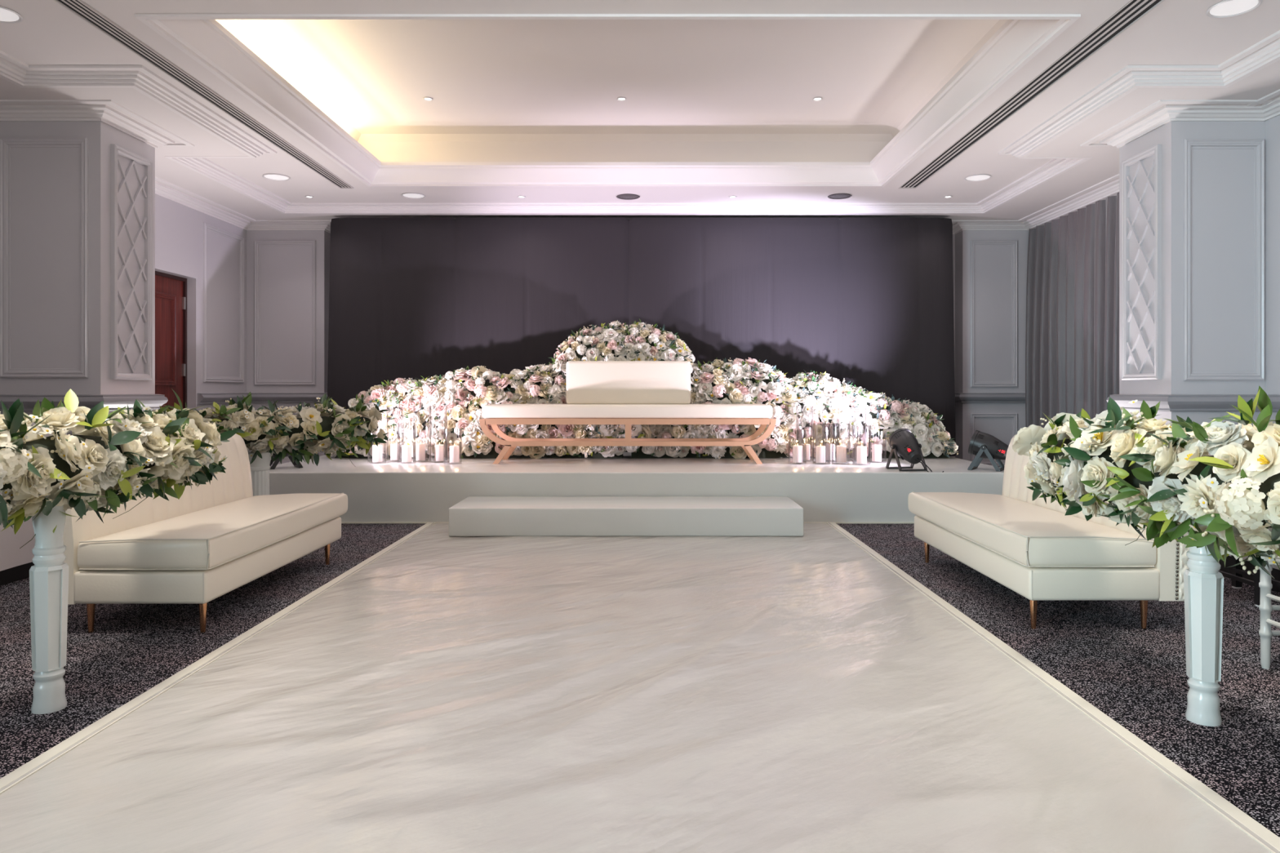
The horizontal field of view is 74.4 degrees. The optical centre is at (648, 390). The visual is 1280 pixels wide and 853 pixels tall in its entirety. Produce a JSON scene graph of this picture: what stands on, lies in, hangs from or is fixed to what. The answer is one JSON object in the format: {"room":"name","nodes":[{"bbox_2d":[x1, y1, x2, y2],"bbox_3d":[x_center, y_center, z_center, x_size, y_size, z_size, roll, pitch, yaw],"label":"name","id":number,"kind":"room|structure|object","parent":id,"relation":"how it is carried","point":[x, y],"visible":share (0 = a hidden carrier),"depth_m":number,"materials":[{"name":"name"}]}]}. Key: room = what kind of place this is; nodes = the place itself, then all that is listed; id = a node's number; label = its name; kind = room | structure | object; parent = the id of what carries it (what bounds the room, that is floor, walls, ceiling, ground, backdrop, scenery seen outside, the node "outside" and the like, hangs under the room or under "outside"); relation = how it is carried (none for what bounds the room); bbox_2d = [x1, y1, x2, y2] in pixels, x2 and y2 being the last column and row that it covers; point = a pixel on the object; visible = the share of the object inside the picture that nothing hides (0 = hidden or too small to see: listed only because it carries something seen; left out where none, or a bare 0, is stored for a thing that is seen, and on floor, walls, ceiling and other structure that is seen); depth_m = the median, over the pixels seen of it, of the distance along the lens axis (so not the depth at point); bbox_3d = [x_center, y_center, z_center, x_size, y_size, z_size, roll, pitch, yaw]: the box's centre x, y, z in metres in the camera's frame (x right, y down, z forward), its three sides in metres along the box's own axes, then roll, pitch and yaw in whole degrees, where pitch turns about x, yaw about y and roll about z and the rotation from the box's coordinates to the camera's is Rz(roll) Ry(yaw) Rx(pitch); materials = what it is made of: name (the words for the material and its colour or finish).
{"room":"wedding hall","nodes":[
{"label":"wedding hall","id":0,"kind":"room"},
{"bbox_2d":[0,562,34,586],"bbox_3d":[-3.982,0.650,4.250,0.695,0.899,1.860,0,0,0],"label":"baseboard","id":1,"kind":"structure","parent":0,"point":[22,571],"depth_m":4.86,"materials":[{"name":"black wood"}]},
{"bbox_2d":[0,422,66,571],"bbox_3d":[-3.986,0.595,4.250,0.811,0.814,1.971,0,0,0],"label":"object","id":2,"kind":"object","parent":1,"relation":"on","point":[11,556],"visible":0.09,"depth_m":4.80,"materials":[{"name":"white fabric"}]},
{"bbox_2d":[155,194,246,417],"bbox_3d":[-4.869,-0.482,3.250,0.262,3.164,14.500,0,0,0],"label":"wall","id":3,"kind":"structure","parent":0,"point":[205,250],"depth_m":9.14,"materials":[{"name":"grey paint"}]},
{"bbox_2d":[155,271,186,409],"bbox_3d":[-4.885,-0.040,8.415,0.070,2.280,0.930,0,0,0],"label":"door","id":4,"kind":"structure","parent":3,"relation":"in","point":[171,291],"depth_m":8.61,"materials":[{"name":"red wood"}]},
{"bbox_2d":[0,0,1279,224],"bbox_3d":[-0.100,-2.310,3.250,10.200,0.660,14.500,0,0,0],"label":"ceiling","id":5,"kind":"structure","parent":0,"point":[500,90],"depth_m":6.85,"materials":[{"name":"white paint"}]},
{"bbox_2d":[0,5,22,23],"bbox_3d":[-3.565,-2.059,4.600,0.252,0.010,0.252,0,0,0],"label":"recessed light","id":6,"kind":"object","parent":5,"relation":"in","point":[6,15],"visible":1,"depth_m":4.64,"materials":[{"name":"white"}]},
{"bbox_2d":[53,0,353,188],"bbox_3d":[-3.059,-2.058,4.781,0.134,0.011,7.582,0,0,0],"label":"ceiling vent","id":7,"kind":"object","parent":5,"relation":"in","point":[80,8],"visible":1,"depth_m":5.58,"materials":[{"name":"black metal"}]},
{"bbox_2d":[262,173,290,180],"bbox_3d":[-3.587,-2.059,8.140,0.252,0.010,0.252,0,0,0],"label":"recessed light","id":8,"kind":"object","parent":5,"relation":"in","point":[270,176],"visible":1,"depth_m":8.14,"materials":[{"name":"white"}]},
{"bbox_2d":[401,192,426,198],"bbox_3d":[-2.478,-2.059,8.910,0.252,0.010,0.252,0,0,0],"label":"recessed light","id":9,"kind":"object","parent":5,"relation":"in","point":[410,195],"visible":1,"depth_m":8.91,"materials":[{"name":"white"}]},
{"bbox_2d":[422,97,433,101],"bbox_3d":[-1.990,-2.635,7.620,0.092,0.010,0.092,0,0,0],"label":"recessed light","id":10,"kind":"object","parent":5,"relation":"in","point":[428,99],"visible":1,"depth_m":7.62,"materials":[{"name":"white"}]},
{"bbox_2d":[134,13,1080,186],"bbox_3d":[-0.221,-2.137,6.515,5.155,0.198,3.840,0,0,0],"label":"trim","id":11,"kind":"structure","parent":5,"relation":"attached to","point":[200,37],"depth_m":6.39,"materials":[{"name":"white paint"}]},
{"bbox_2d":[616,97,626,101],"bbox_3d":[-0.240,-2.635,7.620,0.092,0.010,0.092,0,0,0],"label":"recessed light","id":12,"kind":"object","parent":5,"relation":"in","point":[621,99],"visible":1,"depth_m":7.62,"materials":[{"name":"white"}]},
{"bbox_2d":[616,193,639,199],"bbox_3d":[-0.214,-2.059,8.960,0.252,0.010,0.252,0,0,0],"label":"recessed light","id":13,"kind":"object","parent":5,"relation":"in","point":[624,196],"visible":1,"depth_m":8.95,"materials":[{"name":"grey"}]},
{"bbox_2d":[0,30,1279,213],"bbox_3d":[-0.157,-2.026,2.720,7.866,0.096,13.440,0,0,0],"label":"trim","id":14,"kind":"structure","parent":5,"relation":"attached to","point":[1265,52],"depth_m":7.10,"materials":[{"name":"white paint"}]},
{"bbox_2d":[327,217,955,456],"bbox_3d":[-0.080,-0.603,9.492,7.100,2.685,0.100,0,0,0],"label":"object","id":15,"kind":"object","parent":5,"relation":"hanging from","point":[866,302],"visible":0.52,"depth_m":9.45,"materials":[{"name":"grey fabric"}]},
{"bbox_2d":[812,97,822,101],"bbox_3d":[1.530,-2.635,7.620,0.092,0.010,0.092,0,0,0],"label":"recessed light","id":16,"kind":"object","parent":5,"relation":"in","point":[816,99],"visible":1,"depth_m":7.61,"materials":[{"name":"white"}]},
{"bbox_2d":[827,193,851,199],"bbox_3d":[2.030,-2.059,8.940,0.252,0.010,0.252,0,0,0],"label":"recessed light","id":17,"kind":"object","parent":5,"relation":"in","point":[836,196],"visible":1,"depth_m":8.95,"materials":[{"name":"grey"}]},
{"bbox_2d":[964,173,991,181],"bbox_3d":[3.190,-2.059,8.160,0.252,0.010,0.252,0,0,0],"label":"recessed light","id":18,"kind":"object","parent":5,"relation":"in","point":[979,177],"visible":1,"depth_m":8.16,"materials":[{"name":"white"}]},
{"bbox_2d":[897,0,1164,188],"bbox_3d":[2.629,-2.058,4.781,0.178,0.011,7.582,0,0,0],"label":"ceiling vent","id":19,"kind":"object","parent":5,"relation":"in","point":[1133,11],"visible":1,"depth_m":5.58,"materials":[{"name":"black metal"}]},
{"bbox_2d":[1205,0,1262,17],"bbox_3d":[3.145,-2.059,4.530,0.252,0.010,0.252,0,0,0],"label":"recessed light","id":20,"kind":"object","parent":5,"relation":"in","point":[1226,8],"visible":1,"depth_m":4.54,"materials":[{"name":"white"}]},
{"bbox_2d":[0,523,1279,837],"bbox_3d":[-0.100,1.150,3.250,10.200,0.100,14.500,0,0,0],"label":"floor","id":21,"kind":"structure","parent":0,"point":[1100,651],"depth_m":3.56,"materials":[{"name":"carpet"}]},
{"bbox_2d":[29,493,69,714],"bbox_3d":[-2.070,0.728,2.915,0.107,0.745,0.107,0,0,-13],"label":"turned post","id":22,"kind":"object","parent":21,"relation":"on","point":[49,575],"visible":0.88,"depth_m":2.88,"materials":[{"name":"white"}]},
{"bbox_2d":[0,388,238,548],"bbox_3d":[-2.086,0.268,2.914,0.532,0.556,2.058,0,0,0],"label":"flower arrangement","id":23,"kind":"object","parent":22,"relation":"attached to","point":[114,458],"visible":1,"depth_m":3.00,"materials":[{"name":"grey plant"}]},
{"bbox_2d":[0,99,194,435],"bbox_3d":[-4.212,-0.445,6.272,1.116,3.090,1.067,0,0,0],"label":"column","id":24,"kind":"structure","parent":21,"relation":"on","point":[77,181],"depth_m":5.94,"materials":[{"name":"grey paint"}]},
{"bbox_2d":[62,433,347,632],"bbox_3d":[-2.340,0.687,4.644,0.762,0.826,1.773,0,0,0],"label":"lounge sofa","id":25,"kind":"object","parent":21,"relation":"on","point":[199,547],"visible":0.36,"depth_m":4.02,"materials":[{"name":"beige leather"}]},
{"bbox_2d":[77,493,347,568],"bbox_3d":[-2.262,0.729,4.646,0.606,0.158,1.768,0,0,0],"label":"seat cushion","id":26,"kind":"object","parent":25,"relation":"on","point":[224,531],"depth_m":4.11,"materials":[{"name":"beige leather"}]},
{"bbox_2d":[248,450,272,496],"bbox_3d":[-2.780,0.766,5.980,0.260,0.668,0.260,0,0,0],"label":"pedestal","id":27,"kind":"object","parent":21,"relation":"on","point":[260,468],"visible":0.28,"depth_m":5.92,"materials":[{"name":"white"}]},
{"bbox_2d":[151,391,390,466],"bbox_3d":[-2.679,0.311,5.998,0.551,0.608,1.877,0,0,37],"label":"flower arrangement","id":28,"kind":"object","parent":27,"relation":"on","point":[310,431],"visible":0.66,"depth_m":6.10,"materials":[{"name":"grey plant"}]},
{"bbox_2d":[269,452,1004,523],"bbox_3d":[-0.150,0.890,8.160,6.540,0.420,2.380,0,0,0],"label":"stage","id":29,"kind":"object","parent":21,"relation":"on","point":[420,491],"visible":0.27,"depth_m":7.00,"materials":[{"name":"white plastic"}]},
{"bbox_2d":[270,452,302,469],"bbox_3d":[-3.219,0.509,7.405,0.343,0.342,0.281,0,0,-38],"label":"spotlight","id":30,"kind":"object","parent":29,"relation":"on","point":[299,465],"visible":0.02,"depth_m":7.37,"materials":[{"name":"grey metal"}]},
{"bbox_2d":[367,428,386,463],"bbox_3d":[-2.540,0.517,7.900,0.166,0.325,0.166,0,0,0],"label":"glass cylinder","id":31,"kind":"object","parent":29,"relation":"on","point":[385,428],"visible":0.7,"depth_m":7.91,"materials":[{"name":"clear glass"}]},
{"bbox_2d":[372,444,382,462],"bbox_3d":[-2.538,0.579,7.909,0.088,0.173,0.088,0,0,0],"label":"pillar candle","id":32,"kind":"object","parent":31,"relation":"in","point":[376,451],"visible":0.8,"depth_m":7.87,"materials":[{"name":"wax"}]},
{"bbox_2d":[386,405,404,461],"bbox_3d":[-2.435,0.412,8.120,0.166,0.535,0.166,0,0,0],"label":"glass cylinder","id":33,"kind":"object","parent":29,"relation":"on","point":[386,406],"visible":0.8,"depth_m":8.09,"materials":[{"name":"clear glass"}]},
{"bbox_2d":[390,443,399,460],"bbox_3d":[-2.435,0.589,8.122,0.088,0.153,0.088,0,0,0],"label":"pillar candle","id":34,"kind":"object","parent":33,"relation":"in","point":[393,447],"visible":0.95,"depth_m":8.08,"materials":[{"name":"wax"}]},
{"bbox_2d":[397,422,415,463],"bbox_3d":[-2.262,0.490,7.900,0.166,0.380,0.166,0,0,0],"label":"glass cylinder","id":35,"kind":"object","parent":29,"relation":"on","point":[415,422],"visible":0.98,"depth_m":7.87,"materials":[{"name":"clear glass"}]},
{"bbox_2d":[401,443,411,462],"bbox_3d":[-2.262,0.580,7.903,0.088,0.171,0.088,0,0,0],"label":"pillar candle","id":36,"kind":"object","parent":35,"relation":"in","point":[406,449],"visible":1,"depth_m":7.87,"materials":[{"name":"wax"}]},
{"bbox_2d":[413,405,430,462],"bbox_3d":[-2.170,0.412,8.090,0.166,0.535,0.166,0,0,0],"label":"glass cylinder","id":37,"kind":"object","parent":29,"relation":"on","point":[413,406],"visible":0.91,"depth_m":8.06,"materials":[{"name":"clear glass"}]},
{"bbox_2d":[415,442,425,460],"bbox_3d":[-2.183,0.578,8.086,0.088,0.175,0.088,0,0,0],"label":"pillar candle","id":38,"kind":"object","parent":37,"relation":"in","point":[420,447],"visible":1,"depth_m":8.05,"materials":[{"name":"wax"}]},
{"bbox_2d":[443,428,462,464],"bbox_3d":[-1.818,0.517,7.840,0.166,0.325,0.166,0,0,0],"label":"glass cylinder","id":39,"kind":"object","parent":29,"relation":"on","point":[443,428],"visible":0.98,"depth_m":7.82,"materials":[{"name":"clear glass"}]},
{"bbox_2d":[449,444,459,462],"bbox_3d":[-1.803,0.580,7.849,0.088,0.170,0.088,0,0,0],"label":"pillar candle","id":40,"kind":"object","parent":39,"relation":"in","point":[454,450],"visible":1,"depth_m":7.81,"materials":[{"name":"wax"}]},
{"bbox_2d":[330,362,626,458],"bbox_3d":[-1.699,0.181,8.613,3.125,1.020,0.626,0,0,0],"label":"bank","id":41,"kind":"object","parent":29,"relation":"on","point":[455,406],"visible":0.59,"depth_m":8.46,"materials":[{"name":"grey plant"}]},
{"bbox_2d":[549,319,695,378],"bbox_3d":[-0.269,-0.433,8.645,1.507,0.626,0.485,0,0,0],"label":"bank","id":42,"kind":"object","parent":41,"relation":"on","point":[604,343],"visible":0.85,"depth_m":8.53,"materials":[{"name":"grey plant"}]},
{"bbox_2d":[479,360,776,463],"bbox_3d":[-0.190,0.198,8.080,2.750,0.965,0.544,0,0,0],"label":"bench","id":43,"kind":"object","parent":29,"relation":"on","point":[627,393],"visible":1,"depth_m":7.83,"materials":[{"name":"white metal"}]},
{"bbox_2d":[625,357,958,458],"bbox_3d":[1.436,0.174,8.599,3.405,1.040,0.620,0,0,0],"label":"flower arrangement","id":44,"kind":"object","parent":29,"relation":"on","point":[817,401],"visible":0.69,"depth_m":8.46,"materials":[{"name":"white plant"}]},
{"bbox_2d":[787,430,806,464],"bbox_3d":[1.385,0.522,7.840,0.166,0.315,0.166,0,0,0],"label":"glass cylinder","id":45,"kind":"object","parent":29,"relation":"on","point":[791,462],"visible":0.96,"depth_m":7.82,"materials":[{"name":"clear glass"}]},
{"bbox_2d":[792,444,802,462],"bbox_3d":[1.389,0.579,7.833,0.088,0.174,0.088,0,0,0],"label":"pillar candle","id":46,"kind":"object","parent":45,"relation":"in","point":[797,450],"visible":1,"depth_m":7.80,"materials":[{"name":"wax"}]},
{"bbox_2d":[795,405,813,461],"bbox_3d":[1.510,0.412,8.120,0.166,0.535,0.166,0,0,0],"label":"glass cylinder","id":47,"kind":"object","parent":29,"relation":"on","point":[796,406],"visible":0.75,"depth_m":8.13,"materials":[{"name":"clear glass"}]},
{"bbox_2d":[800,442,809,460],"bbox_3d":[1.511,0.581,8.111,0.088,0.170,0.088,0,0,0],"label":"pillar candle","id":48,"kind":"object","parent":47,"relation":"in","point":[802,445],"visible":0.82,"depth_m":8.07,"materials":[{"name":"wax"}]},
{"bbox_2d":[812,423,830,464],"bbox_3d":[1.605,0.492,7.820,0.166,0.375,0.166,0,0,0],"label":"glass cylinder","id":49,"kind":"object","parent":29,"relation":"on","point":[812,424],"visible":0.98,"depth_m":7.82,"materials":[{"name":"clear glass"}]},
{"bbox_2d":[815,444,825,462],"bbox_3d":[1.597,0.580,7.811,0.088,0.171,0.088,0,0,0],"label":"pillar candle","id":50,"kind":"object","parent":49,"relation":"in","point":[820,450],"visible":1,"depth_m":7.77,"materials":[{"name":"wax"}]},
{"bbox_2d":[825,404,839,462],"bbox_3d":[1.755,0.405,8.100,0.166,0.550,0.166,0,0,0],"label":"glass cylinder","id":51,"kind":"object","parent":29,"relation":"on","point":[839,404],"visible":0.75,"depth_m":8.07,"materials":[{"name":"clear glass"}]},
{"bbox_2d":[826,443,835,460],"bbox_3d":[1.753,0.589,8.107,0.088,0.153,0.088,0,0,0],"label":"pillar candle","id":52,"kind":"object","parent":51,"relation":"in","point":[828,444],"visible":0.82,"depth_m":8.07,"materials":[{"name":"wax"}]},
{"bbox_2d":[831,422,849,464],"bbox_3d":[1.790,0.492,7.840,0.166,0.375,0.166,0,0,0],"label":"glass cylinder","id":53,"kind":"object","parent":29,"relation":"on","point":[832,423],"visible":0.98,"depth_m":7.82,"materials":[{"name":"clear glass"}]},
{"bbox_2d":[836,443,845,462],"bbox_3d":[1.794,0.579,7.840,0.088,0.173,0.088,0,0,0],"label":"pillar candle","id":54,"kind":"object","parent":53,"relation":"in","point":[841,450],"visible":1,"depth_m":7.80,"materials":[{"name":"wax"}]},
{"bbox_2d":[849,408,866,460],"bbox_3d":[2.020,0.425,8.140,0.166,0.510,0.166,0,0,0],"label":"glass cylinder","id":55,"kind":"object","parent":29,"relation":"on","point":[865,408],"visible":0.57,"depth_m":8.10,"materials":[{"name":"clear glass"}]},
{"bbox_2d":[853,441,863,459],"bbox_3d":[2.036,0.578,8.147,0.088,0.176,0.088,0,0,0],"label":"pillar candle","id":56,"kind":"object","parent":55,"relation":"in","point":[855,445],"visible":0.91,"depth_m":8.12,"materials":[{"name":"wax"}]},
{"bbox_2d":[852,425,871,465],"bbox_3d":[1.955,0.500,7.720,0.166,0.360,0.166,0,0,0],"label":"glass cylinder","id":57,"kind":"object","parent":29,"relation":"on","point":[852,425],"visible":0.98,"depth_m":7.72,"materials":[{"name":"clear glass"}]},
{"bbox_2d":[857,444,866,463],"bbox_3d":[1.954,0.579,7.716,0.088,0.174,0.088,0,0,0],"label":"pillar candle","id":58,"kind":"object","parent":57,"relation":"in","point":[861,451],"visible":1,"depth_m":7.68,"materials":[{"name":"wax"}]},
{"bbox_2d":[885,428,943,472],"bbox_3d":[2.243,0.529,7.174,0.287,0.408,0.459,0,0,-23],"label":"spotlight","id":59,"kind":"object","parent":29,"relation":"on","point":[904,444],"visible":1,"depth_m":7.16,"materials":[{"name":"grey metal"}]},
{"bbox_2d":[967,430,1008,471],"bbox_3d":[2.927,0.510,7.229,0.342,0.340,0.281,0,0,27],"label":"spotlight","id":60,"kind":"object","parent":29,"relation":"on","point":[982,445],"visible":0.95,"depth_m":7.16,"materials":[{"name":"grey metal"}]},
{"bbox_3d":[2.165,0.530,7.970,0.166,0.300,0.166,0,0,0],"label":"glass cylinder","id":61,"kind":"object","parent":29,"relation":"on","visible":0},
{"bbox_2d":[871,444,881,461],"bbox_3d":[2.159,0.588,7.965,0.088,0.154,0.088,0,0,0],"label":"pillar candle","id":62,"kind":"object","parent":61,"relation":"in","point":[876,448],"visible":1,"depth_m":7.93,"materials":[{"name":"wax"}]},
{"bbox_3d":[-1.990,0.413,8.000,0.166,0.535,0.166,0,0,0],"label":"glass cylinder","id":63,"kind":"object","parent":29,"relation":"on","visible":0},
{"bbox_2d":[435,442,443,461],"bbox_3d":[-1.980,0.580,8.004,0.088,0.170,0.088,0,0,0],"label":"pillar candle","id":64,"kind":"object","parent":63,"relation":"in","point":[438,448],"visible":0.92,"depth_m":7.97,"materials":[{"name":"wax"}]},
{"bbox_2d":[0,522,1279,852],"bbox_3d":[-0.140,1.085,3.638,3.370,0.030,6.675,0,0,0],"label":"runway","id":65,"kind":"object","parent":21,"relation":"on","point":[441,693],"visible":0.91,"depth_m":2.71,"materials":[{"name":"white fabric"}]},
{"bbox_2d":[448,496,804,536],"bbox_3d":[-0.165,0.982,6.633,2.650,0.213,0.705,0,0,0],"label":"step","id":66,"kind":"structure","parent":65,"relation":"on","point":[473,516],"depth_m":6.28,"materials":[{"name":"white plastic"}]},
{"bbox_2d":[908,434,1188,629],"bbox_3d":[2.095,0.687,4.704,0.762,0.826,1.773,0,0,0],"label":"lounge sofa","id":67,"kind":"object","parent":21,"relation":"on","point":[1028,547],"visible":0.54,"depth_m":3.94,"materials":[{"name":"beige leather"}]},
{"bbox_2d":[908,492,1156,565],"bbox_3d":[2.017,0.729,4.706,0.606,0.158,1.768,0,0,0],"label":"seat cushion","id":68,"kind":"object","parent":67,"relation":"on","point":[1014,528],"depth_m":4.15,"materials":[{"name":"beige leather"}]},
{"bbox_2d":[1080,99,1272,426],"bbox_3d":[3.950,-0.445,6.272,0.939,3.090,1.067,0,0,0],"label":"column","id":69,"kind":"structure","parent":21,"relation":"on","point":[1192,177],"depth_m":5.94,"materials":[{"name":"grey paint"}]},
{"bbox_2d":[1183,518,1223,726],"bbox_3d":[1.850,0.728,2.810,0.107,0.745,0.107,0,0,21],"label":"turned post","id":70,"kind":"object","parent":21,"relation":"on","point":[1203,583],"visible":0.7,"depth_m":2.78,"materials":[{"name":"white"}]},
{"bbox_2d":[1012,385,1279,578],"bbox_3d":[1.851,0.307,2.912,0.547,0.645,2.184,0,0,2],"label":"flower arrangement","id":71,"kind":"object","parent":70,"relation":"attached to","point":[1155,474],"visible":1,"depth_m":2.77,"materials":[{"name":"white plant"}]},
{"bbox_2d":[1218,555,1279,606],"bbox_3d":[3.200,0.940,4.500,0.204,0.320,0.444,0,0,0],"label":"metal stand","id":72,"kind":"object","parent":21,"relation":"on","point":[1237,572],"visible":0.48,"depth_m":4.53,"materials":[{"name":"black"}]},
{"bbox_2d":[1218,555,1279,592],"bbox_3d":[3.803,0.678,4.525,0.755,0.844,2.010,0,0,0],"label":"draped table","id":73,"kind":"object","parent":21,"relation":"on","point":[1275,573],"visible":0.02,"depth_m":4.83,"materials":[{"name":"black fabric"}]},
{"bbox_2d":[1208,453,1279,569],"bbox_3d":[3.805,0.603,4.525,0.875,0.720,2.131,0,0,0],"label":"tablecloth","id":74,"kind":"object","parent":73,"relation":"on","point":[1273,566],"visible":0.02,"depth_m":4.59,"materials":[{"name":"white fabric"}]},
{"bbox_2d":[1258,556,1279,669],"bbox_3d":[2.643,0.634,3.140,0.447,0.932,0.460,0,0,0],"label":"chair","id":75,"kind":"object","parent":21,"relation":"on","point":[1265,607],"visible":0.81,"depth_m":3.33,"materials":[{"name":"white"}]},
{"bbox_2d":[951,234,955,457],"bbox_3d":[0.000,-0.482,10.375,10.000,3.164,0.250,0,0,0],"label":"wall","id":76,"kind":"structure","parent":0,"point":[953,235],"depth_m":10.25,"materials":[{"name":"grey paint"}]},
{"bbox_2d":[246,230,330,466],"bbox_3d":[-4.300,-0.445,10.119,0.920,3.090,0.282,0,0,0],"label":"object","id":77,"kind":"object","parent":76,"relation":"attached to","point":[288,271],"visible":0.52,"depth_m":10.00,"materials":[{"name":"grey paint"}]},
{"bbox_2d":[196,392,1025,404],"bbox_3d":[-0.075,0.089,9.580,9.390,0.122,1.360,0,0,0],"label":"trim","id":78,"kind":"structure","parent":76,"relation":"attached to","point":[257,397],"depth_m":9.94,"materials":[{"name":"grey paint"}]},
{"bbox_2d":[155,173,1119,234],"bbox_3d":[-0.130,-1.942,8.385,9.300,0.085,3.770,0,0,0],"label":"trim","id":79,"kind":"structure","parent":76,"relation":"attached to","point":[1111,188],"depth_m":9.32,"materials":[{"name":"white paint"}]},
{"bbox_2d":[955,230,1028,467],"bbox_3d":[4.215,-0.445,10.119,0.970,3.090,0.282,0,0,0],"label":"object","id":80,"kind":"object","parent":76,"relation":"attached to","point":[991,265],"visible":0.66,"depth_m":10.00,"materials":[{"name":"grey paint"}]},
{"bbox_2d":[1265,115,1279,423],"bbox_3d":[4.664,-0.482,3.250,0.672,3.164,14.500,0,0,0],"label":"wall","id":81,"kind":"structure","parent":0,"point":[1272,126],"depth_m":5.88,"materials":[{"name":"grey paint"}]},
{"bbox_2d":[1025,191,1119,427],"bbox_3d":[4.525,-0.415,8.290,0.193,3.030,3.340,0,0,0],"label":"window curtain","id":82,"kind":"object","parent":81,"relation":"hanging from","point":[1072,338],"visible":0.41,"depth_m":8.96,"materials":[{"name":"grey fabric"}]},
{"bbox_2d":[1246,88,1279,120],"bbox_3d":[4.257,-1.942,0.973,0.226,0.085,9.945,0,0,0],"label":"trim","id":83,"kind":"structure","parent":81,"relation":"attached to","point":[1272,109],"depth_m":5.79,"materials":[{"name":"white paint"}]},
{"bbox_2d":[1266,394,1279,412],"bbox_3d":[4.322,0.089,0.973,0.076,0.122,9.945,0,0,0],"label":"trim","id":84,"kind":"structure","parent":81,"relation":"attached to","point":[1274,398],"depth_m":5.79,"materials":[{"name":"grey paint"}]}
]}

